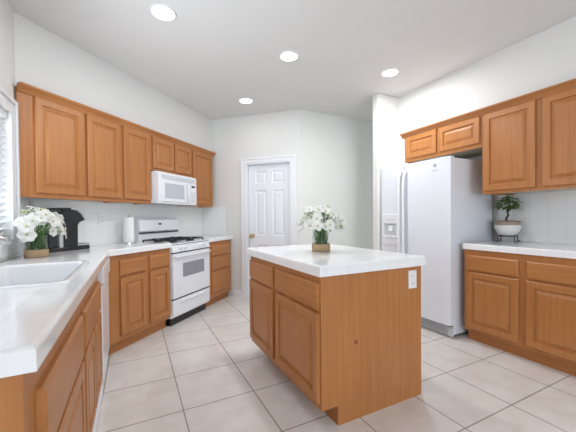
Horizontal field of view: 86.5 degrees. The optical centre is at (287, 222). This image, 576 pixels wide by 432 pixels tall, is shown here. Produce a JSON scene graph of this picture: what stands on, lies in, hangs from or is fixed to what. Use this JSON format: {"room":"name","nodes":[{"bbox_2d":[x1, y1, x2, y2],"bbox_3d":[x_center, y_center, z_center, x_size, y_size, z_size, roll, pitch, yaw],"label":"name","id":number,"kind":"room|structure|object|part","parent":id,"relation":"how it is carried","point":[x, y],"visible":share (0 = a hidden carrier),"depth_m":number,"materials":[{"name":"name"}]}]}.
{"room":"kitchen","nodes":[
{"label":"kitchen","id":0,"kind":"room"},
{"bbox_2d":[0,0,29,262],"bbox_3d":[-0.673,-0.146,-0.468,0.140,2.660,6.775,-1,1,-27],"label":"wall","id":1,"kind":"structure","parent":0,"point":[7,50],"depth_m":2.06,"materials":[{"name":"paint"}]},
{"bbox_2d":[0,85,20,257],"bbox_3d":[-1.550,-0.304,1.314,0.148,1.060,1.850,-1,1,-27],"label":"window","id":2,"kind":"structure","parent":1,"relation":"in","point":[7,101],"depth_m":2.09,"materials":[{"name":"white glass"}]},
{"bbox_2d":[0,107,7,237],"bbox_3d":[-1.540,-0.307,1.319,0.056,0.853,1.634,-1,1,-27],"label":"window blind","id":3,"kind":"object","parent":2,"relation":"attached to","point":[2,111],"visible":0.89,"depth_m":2.02,"materials":[{"name":"plastic"}]},
{"bbox_3d":[-1.544,-0.709,1.313,0.056,0.049,1.634,-1,1,-27],"label":"head rail","id":4,"kind":"part","parent":3,"relation":"part of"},
{"bbox_2d":[0,197,29,261],"bbox_3d":[-1.537,0.035,1.411,0.008,0.431,2.305,-1,1,-27],"label":"backsplash","id":5,"kind":"structure","parent":1,"relation":"attached to","point":[24,201],"depth_m":2.27,"materials":[{"name":"tile"}]},
{"bbox_2d":[14,12,211,150],"bbox_3d":[-1.650,-1.256,3.453,0.200,0.540,2.586,0,1,18],"label":"wall","id":6,"kind":"structure","parent":0,"point":[44,60],"depth_m":2.81,"materials":[{"name":"paint"}]},
{"bbox_2d":[30,198,197,245],"bbox_3d":[-1.774,-0.197,3.607,0.140,2.660,2.646,0,1,18],"label":"wall","id":7,"kind":"structure","parent":0,"point":[31,204],"depth_m":2.73,"materials":[{"name":"paint"}]},
{"bbox_2d":[15,85,121,202],"bbox_3d":[-1.885,-0.582,2.632,0.259,0.788,0.889,0,1,18],"label":"upper cabinet","id":8,"kind":"object","parent":7,"relation":"attached to","point":[65,152],"visible":0.88,"depth_m":2.48,"materials":[{"name":"brown wood"}]},
{"bbox_3d":[-1.817,-0.579,2.456,0.020,0.716,0.383,0,1,18],"label":"door","id":9,"kind":"part","parent":8,"relation":"part of","materials":[{"name":"brown wood"}]},
{"bbox_3d":[-1.693,-0.586,2.833,0.020,0.716,0.350,0,1,18],"label":"door","id":10,"kind":"part","parent":8,"relation":"part of","materials":[{"name":"brown wood"}]},
{"bbox_2d":[17,82,215,156],"bbox_3d":[-1.501,-0.983,3.374,0.048,0.056,2.552,0,1,18],"label":"crown molding","id":11,"kind":"structure","parent":8,"relation":"attached to","point":[23,87],"depth_m":2.75,"materials":[{"name":"brown wood"}]},
{"bbox_2d":[98,213,104,224],"bbox_3d":[-1.863,-0.030,3.067,0.009,0.116,0.072,0,1,18],"label":"wall outlet","id":12,"kind":"object","parent":7,"relation":"attached to","point":[101,216],"visible":1,"depth_m":3.06,"materials":[{"name":"plastic"}]},
{"bbox_2d":[32,198,201,245],"bbox_3d":[-1.697,0.003,3.602,0.008,0.431,2.358,0,1,18],"label":"backsplash","id":13,"kind":"structure","parent":7,"relation":"attached to","point":[189,218],"depth_m":3.21,"materials":[{"name":"tile"}]},
{"bbox_2d":[114,126,150,203],"bbox_3d":[-1.686,-0.593,3.238,0.259,0.788,0.384,0,1,18],"label":"upper cabinet","id":14,"kind":"object","parent":7,"relation":"attached to","point":[135,145],"visible":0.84,"depth_m":3.16,"materials":[{"name":"brown wood"}]},
{"bbox_2d":[150,136,190,176],"bbox_3d":[-1.513,-0.791,3.768,0.259,0.410,0.735,0,1,18],"label":"upper cabinet","id":15,"kind":"object","parent":7,"relation":"attached to","point":[165,156],"visible":0.71,"depth_m":3.67,"materials":[{"name":"brown wood"}]},
{"bbox_3d":[-1.452,-0.784,3.570,0.020,0.346,0.345,0,1,18],"label":"door","id":16,"kind":"part","parent":15,"relation":"part of","materials":[{"name":"brown wood"}]},
{"bbox_2d":[150,171,196,205],"bbox_3d":[-1.448,-0.392,3.742,0.373,0.356,0.705,0,1,18],"label":"microwave oven","id":17,"kind":"object","parent":15,"relation":"attached to","point":[170,189],"visible":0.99,"depth_m":3.58,"materials":[{"name":"white plastic"}]},
{"bbox_2d":[150,203,190,205],"bbox_3d":[-1.477,-0.216,3.755,0.272,0.006,0.685,0,1,18],"label":"hood","id":18,"kind":"object","parent":17,"relation":"attached to","point":[151,203],"depth_m":3.71,"materials":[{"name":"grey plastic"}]},
{"bbox_3d":[-1.331,-0.358,3.638,0.016,0.246,0.510,0,1,18],"label":"door","id":19,"kind":"part","parent":17,"relation":"part of","materials":[{"name":"plastic"}]},
{"bbox_3d":[-1.248,-0.359,3.824,0.045,0.222,0.022,0,1,18],"label":"handle","id":20,"kind":"part","parent":17,"relation":"part of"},
{"bbox_3d":[-1.229,-0.364,3.959,0.011,0.246,0.133,0,1,18],"label":"control panel","id":21,"kind":"part","parent":17,"relation":"part of","materials":[{"name":"white plastic"}]},
{"bbox_3d":[-1.340,-0.790,3.909,0.020,0.346,0.319,0,1,18],"label":"door","id":22,"kind":"part","parent":15,"relation":"part of","materials":[{"name":"brown wood"}]},
{"bbox_2d":[191,150,212,206],"bbox_3d":[-1.316,-0.613,4.363,0.259,0.788,0.511,0,1,18],"label":"upper cabinet","id":23,"kind":"object","parent":7,"relation":"attached to","point":[201,164],"visible":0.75,"depth_m":4.31,"materials":[{"name":"brown wood"}]},
{"bbox_2d":[212,109,300,295],"bbox_3d":[-0.559,-0.222,4.538,1.587,2.660,0.120,0,1,18],"label":"wall","id":24,"kind":"structure","parent":0,"point":[234,139],"depth_m":4.52,"materials":[{"name":"paint"}]},
{"bbox_2d":[202,207,224,234],"bbox_3d":[-1.135,-0.018,4.663,0.396,0.431,0.008,0,1,18],"label":"backsplash","id":25,"kind":"structure","parent":24,"relation":"attached to","point":[213,218],"depth_m":4.66,"materials":[{"name":"tile"}]},
{"bbox_2d":[234,290,241,296],"bbox_3d":[-0.743,1.063,4.551,0.140,0.095,0.014,0,1,18],"label":"baseboard","id":26,"kind":"structure","parent":24,"relation":"attached to","point":[237,293],"depth_m":4.54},
{"bbox_2d":[240,155,296,297],"bbox_3d":[-0.267,0.087,4.436,0.843,2.040,0.142,0,1,18],"label":"trim","id":27,"kind":"structure","parent":24,"relation":"attached to","point":[245,163],"depth_m":4.48,"materials":[{"name":"wood"}]},
{"bbox_2d":[249,163,289,278],"bbox_3d":[-0.268,0.129,4.434,0.649,1.933,0.104,0,1,18],"label":"door","id":28,"kind":"structure","parent":24,"relation":"in","point":[269,184],"depth_m":4.44,"materials":[{"name":"white wood"}]},
{"bbox_2d":[7,0,575,121],"bbox_3d":[1.473,-1.588,2.353,7.200,0.100,10.300,-1,1,-27],"label":"ceiling","id":29,"kind":"structure","parent":0,"point":[215,54],"depth_m":2.58,"materials":[{"name":"paint"}]},
{"bbox_2d":[150,4,176,20],"bbox_3d":[-0.899,-1.509,2.213,0.180,0.010,0.180,-1,1,-27],"label":"recessed light","id":30,"kind":"object","parent":29,"relation":"in","point":[160,11],"visible":1,"depth_m":2.20,"materials":[{"name":"white"}]},
{"bbox_2d":[239,98,252,103],"bbox_3d":[-0.532,-1.537,3.885,0.180,0.010,0.180,-1,1,-27],"label":"recessed light","id":31,"kind":"object","parent":29,"relation":"in","point":[242,100],"visible":1,"depth_m":3.87,"materials":[{"name":"white"}]},
{"bbox_2d":[240,99,251,102],"bbox_3d":[-0.532,-1.535,3.885,0.152,0.004,0.152,-1,1,-27],"label":"diffuser","id":32,"kind":"object","parent":31,"relation":"attached to","point":[241,100],"depth_m":3.87,"materials":[{"name":"white"}]},
{"bbox_2d":[279,51,298,61],"bbox_3d":[0.009,-1.526,2.824,0.180,0.010,0.180,-1,1,-27],"label":"recessed light","id":33,"kind":"object","parent":29,"relation":"in","point":[288,56],"visible":1,"depth_m":2.82,"materials":[{"name":"white"}]},
{"bbox_2d":[281,52,296,60],"bbox_3d":[0.009,-1.524,2.824,0.152,0.004,0.152,-1,1,-27],"label":"diffuser","id":34,"kind":"object","parent":33,"relation":"attached to","point":[285,56],"depth_m":2.82,"materials":[{"name":"white"}]},
{"bbox_2d":[381,68,398,76],"bbox_3d":[1.054,-1.541,3.165,0.180,0.010,0.180,-1,1,-27],"label":"recessed light","id":35,"kind":"object","parent":29,"relation":"in","point":[390,72],"visible":1,"depth_m":3.15,"materials":[{"name":"white"}]},
{"bbox_2d":[382,70,397,75],"bbox_3d":[1.054,-1.539,3.165,0.152,0.004,0.152,-1,1,-27],"label":"diffuser","id":36,"kind":"object","parent":35,"relation":"attached to","point":[386,72],"depth_m":3.16,"materials":[{"name":"white"}]},
{"bbox_2d":[97,296,575,431],"bbox_3d":[1.499,1.172,2.395,7.200,0.100,10.300,-1,1,-27],"label":"floor","id":37,"kind":"structure","parent":0,"point":[205,371],"depth_m":2.06,"materials":[{"name":"tile"}]},
{"bbox_2d":[0,305,85,431],"bbox_3d":[-0.946,0.736,0.866,0.546,0.862,0.735,-1,1,-27],"label":"base cabinet","id":38,"kind":"object","parent":37,"relation":"on","point":[51,398],"visible":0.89,"depth_m":0.82,"materials":[{"name":"brown wood"}]},
{"bbox_3d":[-0.729,0.483,1.009,0.020,0.180,0.630,-1,1,-27],"label":"drawer","id":39,"kind":"part","parent":38,"relation":"part of","materials":[{"name":"brown wood"}]},
{"bbox_3d":[-0.726,0.809,1.014,0.020,0.437,0.630,-1,1,-27],"label":"door","id":40,"kind":"part","parent":38,"relation":"part of","materials":[{"name":"brown wood"}]},
{"bbox_2d":[79,275,102,431],"bbox_3d":[-1.287,0.729,1.540,0.546,0.862,0.774,-1,1,-27],"label":"base cabinet","id":41,"kind":"object","parent":37,"relation":"on","point":[90,305],"visible":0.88,"depth_m":1.55,"materials":[{"name":"brown wood"}]},
{"bbox_3d":[-1.072,0.403,1.645,0.018,0.218,0.774,-1,1,-27],"label":"rail","id":42,"kind":"part","parent":41,"relation":"part of","materials":[{"name":"brown wood"}]},
{"bbox_3d":[-0.968,0.804,1.495,0.020,0.437,0.345,-1,1,-27],"label":"door","id":43,"kind":"part","parent":41,"relation":"part of","materials":[{"name":"brown wood"}]},
{"bbox_3d":[-1.055,0.476,1.655,0.020,0.180,0.715,-1,1,-27],"label":"drawer","id":44,"kind":"part","parent":41,"relation":"part of","materials":[{"name":"brown wood"}]},
{"bbox_3d":[-1.134,0.801,1.823,0.020,0.437,0.350,-1,1,-27],"label":"door","id":45,"kind":"part","parent":41,"relation":"part of","materials":[{"name":"brown wood"}]},
{"bbox_2d":[92,384,102,431],"bbox_3d":[-0.882,1.117,1.339,0.012,0.085,1.515,-1,1,-27],"label":"baseboard","id":46,"kind":"structure","parent":37,"relation":"on","point":[98,409],"depth_m":1.77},
{"bbox_2d":[98,258,109,378],"bbox_3d":[-1.575,0.725,2.155,0.536,0.858,0.569,-1,1,-27],"label":"dishwasher","id":47,"kind":"object","parent":37,"relation":"on","point":[103,279],"visible":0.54,"depth_m":2.15,"materials":[{"name":"white plastic"}]},
{"bbox_3d":[-1.363,0.351,2.258,0.054,0.114,0.569,-1,1,-27],"label":"control panel","id":48,"kind":"part","parent":47,"relation":"part of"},
{"bbox_2d":[108,248,170,354],"bbox_3d":[-1.645,0.712,2.915,0.525,0.862,0.937,0,1,18],"label":"base cabinet","id":49,"kind":"object","parent":37,"relation":"on","point":[139,282],"visible":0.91,"depth_m":2.85,"materials":[{"name":"brown wood"}]},
{"bbox_2d":[0,242,171,377],"bbox_3d":[-1.208,0.265,1.989,1.092,0.052,3.065,-1,1,-27],"label":"countertop","id":50,"kind":"structure","parent":49,"relation":"on","point":[32,320],"depth_m":0.91,"materials":[{"name":"stone"}]},
{"bbox_2d":[0,235,10,245],"bbox_3d":[-1.468,0.154,1.463,0.078,0.190,0.244,0,1,7],"label":"faucet","id":51,"kind":"object","parent":50,"relation":"on","point":[4,241],"visible":1,"depth_m":1.54,"materials":[{"name":"silver metal"}]},
{"bbox_2d":[24,242,48,257],"bbox_3d":[-1.734,0.167,2.111,0.137,0.150,0.135,-1,1,-27],"label":"flower pot","id":52,"kind":"object","parent":50,"relation":"on","point":[43,252],"visible":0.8,"depth_m":2.06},
{"bbox_2d":[12,206,66,249],"bbox_3d":[-1.702,0.058,2.118,0.276,0.336,0.371,-1,1,-27],"label":"bouquet","id":53,"kind":"object","parent":52,"relation":"in","point":[31,225],"visible":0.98,"depth_m":2.07,"materials":[{"name":"white plant"}]},
{"bbox_3d":[-1.713,-0.002,1.950,0.073,0.077,0.018,0,-30,8],"label":"flower","id":54,"kind":"part","parent":53,"relation":"part of","materials":[{"name":"white plant"}]},
{"bbox_3d":[-1.670,0.026,1.956,0.094,0.092,0.017,-1,-21,-40],"label":"flower","id":55,"kind":"part","parent":53,"relation":"part of","materials":[{"name":"white plant"}]},
{"bbox_3d":[-1.664,0.082,1.952,0.106,0.096,0.021,-1,-3,-41],"label":"flower","id":56,"kind":"part","parent":53,"relation":"part of","materials":[{"name":"white plant"}]},
{"bbox_3d":[-1.669,-0.008,2.002,0.094,0.092,0.018,-1,-30,-18],"label":"flower","id":57,"kind":"part","parent":53,"relation":"part of","materials":[{"name":"white plant"}]},
{"bbox_3d":[-1.668,-0.040,2.037,0.099,0.019,0.089,-2,45,-49],"label":"flower","id":58,"kind":"part","parent":53,"relation":"part of","materials":[{"name":"white plant"}]},
{"bbox_3d":[-1.686,-0.076,2.088,0.088,0.019,0.097,32,21,36],"label":"flower","id":59,"kind":"part","parent":53,"relation":"part of","materials":[{"name":"white plant"}]},
{"bbox_3d":[-1.623,-0.025,2.015,0.069,0.067,0.013,-2,-37,-51],"label":"flower","id":60,"kind":"part","parent":53,"relation":"part of","materials":[{"name":"white plant"}]},
{"bbox_3d":[-1.626,-0.055,2.058,0.096,0.021,0.106,29,11,18],"label":"flower","id":61,"kind":"part","parent":53,"relation":"part of","materials":[{"name":"white plant"}]},
{"bbox_3d":[-1.606,0.064,2.097,0.014,0.072,0.073,-10,1,2],"label":"flower","id":62,"kind":"part","parent":53,"relation":"part of","materials":[{"name":"white plant"}]},
{"bbox_3d":[-1.603,-0.005,2.094,0.020,0.091,0.101,-34,-7,13],"label":"flower","id":63,"kind":"part","parent":53,"relation":"part of","materials":[{"name":"white plant"}]},
{"bbox_3d":[-1.668,-0.042,2.225,0.077,0.019,0.081,0,-43,25],"label":"flower","id":64,"kind":"part","parent":53,"relation":"part of","materials":[{"name":"white plant"}]},
{"bbox_2d":[0,261,88,289],"bbox_3d":[-1.223,0.331,1.444,0.420,0.191,0.725,-1,1,-27],"label":"sink","id":65,"kind":"object","parent":50,"relation":"in","point":[17,276],"visible":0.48,"depth_m":1.70,"materials":[{"name":"ceramic"}]},
{"bbox_2d":[34,207,89,252],"bbox_3d":[-1.889,0.057,2.564,0.216,0.358,0.350,0,1,18],"label":"coffee maker","id":66,"kind":"object","parent":50,"relation":"on","point":[72,216],"visible":0.65,"depth_m":2.52,"materials":[{"name":"black plastic"}]},
{"bbox_3d":[-1.925,0.078,2.434,0.183,0.250,0.070,0,1,18],"label":"water tank","id":67,"kind":"part","parent":66,"relation":"part of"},
{"bbox_3d":[-1.868,-0.066,2.630,0.216,0.113,0.137,0,1,18],"label":"handle","id":68,"kind":"part","parent":66,"relation":"part of","materials":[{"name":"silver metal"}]},
{"bbox_2d":[122,215,135,243],"bbox_3d":[-1.690,0.073,3.249,0.136,0.302,0.136,-1,1,-27],"label":"paper towel roll","id":69,"kind":"object","parent":50,"relation":"on","point":[128,222],"visible":0.99,"depth_m":3.20,"materials":[{"name":"white paper"}]},
{"bbox_3d":[-1.415,0.402,2.809,0.020,0.136,0.300,0,1,18],"label":"drawer","id":70,"kind":"part","parent":49,"relation":"part of","materials":[{"name":"brown wood"}]},
{"bbox_3d":[-1.412,0.741,2.814,0.020,0.507,0.300,0,1,18],"label":"door","id":71,"kind":"part","parent":49,"relation":"part of","materials":[{"name":"brown wood"}]},
{"bbox_3d":[-1.310,0.396,3.131,0.020,0.136,0.285,0,1,18],"label":"drawer","id":72,"kind":"part","parent":49,"relation":"part of","materials":[{"name":"brown wood"}]},
{"bbox_3d":[-1.306,0.735,3.137,0.020,0.507,0.285,0,1,18],"label":"door","id":73,"kind":"part","parent":49,"relation":"part of","materials":[{"name":"brown wood"}]},
{"bbox_2d":[134,218,210,326],"bbox_3d":[-1.351,0.539,3.691,0.580,1.178,0.714,0,1,18],"label":"gas stove","id":74,"kind":"object","parent":37,"relation":"on","point":[189,258],"visible":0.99,"depth_m":3.56,"materials":[{"name":"white metal"}]},
{"bbox_3d":[-1.555,0.035,3.724,0.017,0.142,0.661,0,1,18],"label":"display panel","id":75,"kind":"part","parent":74,"relation":"part of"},
{"bbox_2d":[158,239,208,244],"bbox_3d":[-1.341,0.236,3.683,0.808,0.016,0.808,-1,1,-27],"label":"cooktop","id":76,"kind":"object","parent":74,"relation":"in","point":[186,241],"depth_m":3.61,"materials":[{"name":"black metal"}]},
{"bbox_3d":[-1.131,0.585,3.620,0.029,0.487,0.704,0,1,18],"label":"oven door","id":77,"kind":"part","parent":74,"relation":"part of","materials":[{"name":"metal"}]},
{"bbox_3d":[-1.134,0.285,3.615,0.029,0.083,0.708,0,1,18],"label":"control panel","id":78,"kind":"part","parent":74,"relation":"part of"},
{"bbox_3d":[-1.131,0.934,3.626,0.023,0.177,0.704,0,1,18],"label":"storage drawer","id":79,"kind":"part","parent":74,"relation":"part of","materials":[{"name":"metal"}]},
{"bbox_3d":[-1.103,0.373,3.607,0.055,0.030,0.694,0,1,18],"label":"door handle","id":80,"kind":"part","parent":74,"relation":"part of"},
{"bbox_2d":[206,239,230,306],"bbox_3d":[-1.177,0.686,4.341,0.525,0.862,0.610,0,1,18],"label":"base cabinet","id":81,"kind":"object","parent":37,"relation":"on","point":[220,254],"visible":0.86,"depth_m":4.24,"materials":[{"name":"brown wood"}]},
{"bbox_2d":[188,235,232,241],"bbox_3d":[-1.170,0.229,4.341,0.528,0.052,0.633,0,1,18],"label":"countertop","id":82,"kind":"structure","parent":81,"relation":"on","point":[211,238],"depth_m":4.31,"materials":[{"name":"stone"}]},
{"bbox_3d":[-0.932,0.806,4.276,0.020,0.290,0.475,0,1,18],"label":"drawer","id":83,"kind":"part","parent":81,"relation":"part of","materials":[{"name":"brown wood"}]},
{"bbox_3d":[-0.934,0.557,4.272,0.020,0.174,0.475,0,1,18],"label":"drawer","id":84,"kind":"part","parent":81,"relation":"part of","materials":[{"name":"brown wood"}]},
{"bbox_3d":[-0.936,0.382,4.270,0.020,0.144,0.475,0,1,18],"label":"drawer","id":85,"kind":"part","parent":81,"relation":"part of","materials":[{"name":"brown wood"}]},
{"bbox_2d":[249,256,420,425],"bbox_3d":[0.270,0.707,2.325,0.798,0.854,1.107,-1,1,-27],"label":"kitchen island","id":86,"kind":"object","parent":37,"relation":"on","point":[351,343],"visible":0.91,"depth_m":1.84,"materials":[{"name":"brown wood"}]},
{"bbox_3d":[-0.216,0.400,2.414,0.020,0.150,0.480,-1,1,-27],"label":"drawer","id":87,"kind":"part","parent":86,"relation":"part of","materials":[{"name":"brown wood"}]},
{"bbox_3d":[-0.213,0.740,2.419,0.020,0.495,0.480,-1,1,-27],"label":"door","id":88,"kind":"part","parent":86,"relation":"part of","materials":[{"name":"brown wood"}]},
{"bbox_3d":[-0.065,0.656,2.167,0.020,0.742,1.085,-1,1,-27],"label":"frame","id":89,"kind":"part","parent":86,"relation":"part of","materials":[{"name":"brown wood"}]},
{"bbox_3d":[0.038,0.405,1.911,0.020,0.150,0.555,-1,1,-27],"label":"drawer","id":90,"kind":"part","parent":86,"relation":"part of","materials":[{"name":"brown wood"}]},
{"bbox_3d":[0.041,0.745,1.916,0.020,0.495,0.555,-1,1,-27],"label":"door","id":91,"kind":"part","parent":86,"relation":"part of","materials":[{"name":"brown wood"}]},
{"bbox_2d":[247,244,425,276],"bbox_3d":[0.268,0.250,2.311,0.812,0.060,1.153,-1,1,-27],"label":"island countertop","id":92,"kind":"structure","parent":86,"relation":"on","point":[340,260],"depth_m":1.93,"materials":[{"name":"stone"}]},
{"bbox_2d":[312,242,329,251],"bbox_3d":[0.250,0.138,2.330,0.141,0.165,0.139,-1,1,-27],"label":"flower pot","id":93,"kind":"object","parent":92,"relation":"on","point":[319,247],"visible":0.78,"depth_m":2.27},
{"bbox_2d":[296,204,346,243],"bbox_3d":[0.260,0.034,2.329,0.366,0.342,0.365,-1,1,-27],"label":"bouquet","id":94,"kind":"object","parent":93,"relation":"in","point":[329,220],"visible":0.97,"depth_m":2.26,"materials":[{"name":"white plant"}]},
{"bbox_3d":[0.159,-0.095,2.255,0.089,0.017,0.081,0,36,21],"label":"flower","id":95,"kind":"part","parent":94,"relation":"part of","materials":[{"name":"white plant"}]},
{"bbox_3d":[0.155,0.024,2.181,0.095,0.100,0.019,0,-9,44],"label":"flower","id":96,"kind":"part","parent":94,"relation":"part of","materials":[{"name":"white plant"}]},
{"bbox_3d":[0.211,-0.029,2.198,0.081,0.082,0.020,0,-28,14],"label":"flower","id":97,"kind":"part","parent":94,"relation":"part of","materials":[{"name":"white plant"}]},
{"bbox_3d":[0.211,0.025,2.165,0.080,0.081,0.020,-1,-8,1],"label":"flower","id":98,"kind":"part","parent":94,"relation":"part of","materials":[{"name":"white plant"}]},
{"bbox_3d":[0.226,-0.093,2.255,0.075,0.018,0.075,0,39,26],"label":"flower","id":99,"kind":"part","parent":94,"relation":"part of","materials":[{"name":"white plant"}]},
{"bbox_3d":[0.275,-0.082,2.218,0.079,0.019,0.080,0,38,3],"label":"flower","id":100,"kind":"part","parent":94,"relation":"part of","materials":[{"name":"white plant"}]},
{"bbox_3d":[0.298,0.017,2.160,0.086,0.078,0.016,-1,-11,-30],"label":"flower","id":101,"kind":"part","parent":94,"relation":"part of","materials":[{"name":"white plant"}]},
{"bbox_3d":[0.333,-0.053,2.220,0.064,0.058,0.012,-1,-37,-26],"label":"flower","id":102,"kind":"part","parent":94,"relation":"part of","materials":[{"name":"white plant"}]},
{"bbox_3d":[0.523,0.712,1.846,0.778,0.854,0.020,-1,1,-27],"label":"panel","id":103,"kind":"part","parent":86,"relation":"part of","materials":[{"name":"brown wood"}]},
{"bbox_2d":[408,270,416,288],"bbox_3d":[0.801,0.367,1.967,0.072,0.116,0.009,-1,1,-27],"label":"wall outlet","id":104,"kind":"object","parent":86,"relation":"attached to","point":[412,274],"visible":1,"depth_m":1.96,"materials":[{"name":"plastic"}]},
{"bbox_2d":[381,156,491,336],"bbox_3d":[1.599,0.235,3.433,0.737,1.740,0.906,-1,1,-27],"label":"refrigerator","id":105,"kind":"object","parent":37,"relation":"on","point":[430,208],"visible":0.77,"depth_m":3.06,"materials":[{"name":"white metal"}]},
{"bbox_3d":[1.188,0.085,3.548,0.017,0.355,0.261,-1,1,-27],"label":"dispenser panel","id":106,"kind":"part","parent":105,"relation":"part of","materials":[{"name":"white plastic"}]},
{"bbox_3d":[1.225,0.174,3.554,0.066,1.615,0.352,-1,1,-27],"label":"freezer door","id":107,"kind":"part","parent":105,"relation":"part of","materials":[{"name":"metal"}]},
{"bbox_3d":[1.244,0.019,3.393,0.075,1.164,0.031,-1,1,-27],"label":"handle","id":108,"kind":"part","parent":105,"relation":"part of","materials":[{"name":"white plastic"}]},
{"bbox_3d":[1.271,0.019,3.340,0.075,1.164,0.031,-1,1,-27],"label":"handle","id":109,"kind":"part","parent":105,"relation":"part of","materials":[{"name":"white plastic"}]},
{"bbox_3d":[1.431,0.178,3.146,0.066,1.615,0.546,-1,1,-27],"label":"fridge door","id":110,"kind":"part","parent":105,"relation":"part of","materials":[{"name":"metal"}]},
{"bbox_2d":[464,249,526,358],"bbox_3d":[2.052,0.679,2.817,0.653,0.862,0.486,-1,1,-27],"label":"base cabinet","id":111,"kind":"object","parent":37,"relation":"on","point":[493,281],"visible":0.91,"depth_m":2.64,"materials":[{"name":"brown wood"}]},
{"bbox_3d":[1.766,0.377,2.671,0.020,0.140,0.433,-1,1,-27],"label":"drawer","id":112,"kind":"part","parent":111,"relation":"part of","materials":[{"name":"brown wood"}]},
{"bbox_3d":[1.769,0.723,2.676,0.020,0.520,0.433,-1,1,-27],"label":"door","id":113,"kind":"part","parent":111,"relation":"part of","materials":[{"name":"brown wood"}]},
{"bbox_2d":[523,254,575,375],"bbox_3d":[2.382,0.686,2.163,0.653,0.862,0.978,-1,1,-27],"label":"base cabinet","id":114,"kind":"object","parent":37,"relation":"on","point":[549,283],"visible":0.96,"depth_m":2.29,"materials":[{"name":"brown wood"}]},
{"bbox_2d":[462,240,575,258],"bbox_3d":[2.268,0.227,2.364,0.649,0.052,1.489,-1,1,-27],"label":"countertop","id":115,"kind":"structure","parent":114,"relation":"on","point":[528,248],"depth_m":2.52,"materials":[{"name":"stone"}]},
{"bbox_2d":[495,235,519,241],"bbox_3d":[2.161,0.160,3.013,0.172,0.064,0.172,-1,1,-44],"label":"plant stand","id":116,"kind":"object","parent":115,"relation":"on","point":[498,235],"visible":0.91,"depth_m":3.01,"materials":[{"name":"metal"}]},
{"bbox_2d":[493,195,522,235],"bbox_3d":[2.155,-0.066,3.006,0.241,0.390,0.247,-1,1,-27],"label":"bonsai","id":117,"kind":"object","parent":116,"relation":"on","point":[507,228],"visible":1,"depth_m":2.95,"materials":[{"name":"ceramic"}]},
{"bbox_2d":[494,225,521,235],"bbox_3d":[2.160,0.079,3.012,0.227,0.102,0.227,-1,1,-27],"label":"bowl","id":118,"kind":"object","parent":116,"relation":"on","point":[507,230],"depth_m":2.94,"materials":[{"name":"ceramic"}]},
{"bbox_3d":[1.991,0.382,2.226,0.020,0.140,0.450,-1,1,-27],"label":"drawer","id":119,"kind":"part","parent":114,"relation":"part of","materials":[{"name":"brown wood"}]},
{"bbox_3d":[1.994,0.728,2.232,0.020,0.520,0.450,-1,1,-27],"label":"door","id":120,"kind":"part","parent":114,"relation":"part of","materials":[{"name":"brown wood"}]},
{"bbox_2d":[300,109,372,249],"bbox_3d":[1.711,-0.250,5.076,3.560,2.660,0.120,-1,1,-27],"label":"wall","id":121,"kind":"structure","parent":0,"point":[336,152],"depth_m":4.53,"materials":[{"name":"paint"}]},
{"bbox_2d":[373,93,397,250],"bbox_3d":[1.477,-0.232,3.949,0.914,2.660,0.100,-1,1,-27],"label":"wall","id":122,"kind":"structure","parent":0,"point":[385,107],"depth_m":3.74,"materials":[{"name":"paint"}]},
{"bbox_2d":[398,16,575,165],"bbox_3d":[2.144,-1.121,2.815,0.440,0.860,2.510,-1,1,-27],"label":"wall","id":123,"kind":"structure","parent":0,"point":[547,58],"depth_m":2.81,"materials":[{"name":"paint"}]},
{"bbox_2d":[467,156,573,244],"bbox_3d":[3.269,-0.208,1.264,0.140,2.660,6.310,-1,1,-27],"label":"wall","id":124,"kind":"structure","parent":0,"point":[479,158],"depth_m":3.25,"materials":[{"name":"paint"}]},
{"bbox_2d":[405,116,481,162],"bbox_3d":[1.820,-0.872,3.365,0.529,0.328,0.911,-1,1,-27],"label":"upper cabinet","id":125,"kind":"object","parent":124,"relation":"attached to","point":[463,139],"visible":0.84,"depth_m":3.19,"materials":[{"name":"brown wood"}]},
{"bbox_3d":[1.494,-0.868,3.445,0.020,0.248,0.395,-1,1,-27],"label":"door","id":126,"kind":"part","parent":125,"relation":"part of","materials":[{"name":"brown wood"}]},
{"bbox_3d":[1.838,-0.725,3.375,0.483,0.006,0.883,-1,1,-27],"label":"panel","id":127,"kind":"part","parent":125,"relation":"part of","materials":[{"name":"wood"}]},
{"bbox_3d":[1.694,-0.864,3.050,0.020,0.248,0.429,-1,1,-27],"label":"door","id":128,"kind":"part","parent":125,"relation":"part of","materials":[{"name":"brown wood"}]},
{"bbox_2d":[519,206,526,217],"bbox_3d":[2.300,-0.099,3.000,0.009,0.116,0.072,-1,1,-27],"label":"wall outlet","id":129,"kind":"object","parent":124,"relation":"attached to","point":[522,214],"visible":0.93,"depth_m":2.99,"materials":[{"name":"plastic"}]},
{"bbox_2d":[482,88,575,195],"bbox_3d":[2.337,-0.641,2.348,0.529,0.769,1.373,-1,1,-27],"label":"upper cabinet","id":130,"kind":"object","parent":124,"relation":"attached to","point":[528,147],"visible":0.97,"depth_m":2.49,"materials":[{"name":"brown wood"}]},
{"bbox_2d":[400,78,575,138],"bbox_3d":[1.881,-1.014,2.641,0.048,0.056,2.315,-1,1,-27],"label":"crown molding","id":131,"kind":"structure","parent":130,"relation":"attached to","point":[570,84],"depth_m":2.69,"materials":[{"name":"brown wood"}]},
{"bbox_3d":[1.901,-0.634,2.648,0.020,0.700,0.406,-1,1,-27],"label":"door","id":132,"kind":"part","parent":130,"relation":"part of","materials":[{"name":"brown wood"}]},
{"bbox_3d":[2.358,-0.274,2.362,0.483,0.006,1.345,-1,1,-27],"label":"panel","id":133,"kind":"part","parent":130,"relation":"part of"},
{"bbox_3d":[2.111,-0.630,2.231,0.020,0.700,0.428,-1,1,-27],"label":"door","id":134,"kind":"part","parent":130,"relation":"part of","materials":[{"name":"brown wood"}]},
{"bbox_2d":[498,190,575,244],"bbox_3d":[2.543,-0.040,2.541,0.008,0.471,1.500,-1,1,-27],"label":"backsplash","id":135,"kind":"structure","parent":124,"relation":"attached to","point":[551,216],"depth_m":2.84,"materials":[{"name":"tile"}]}
]}

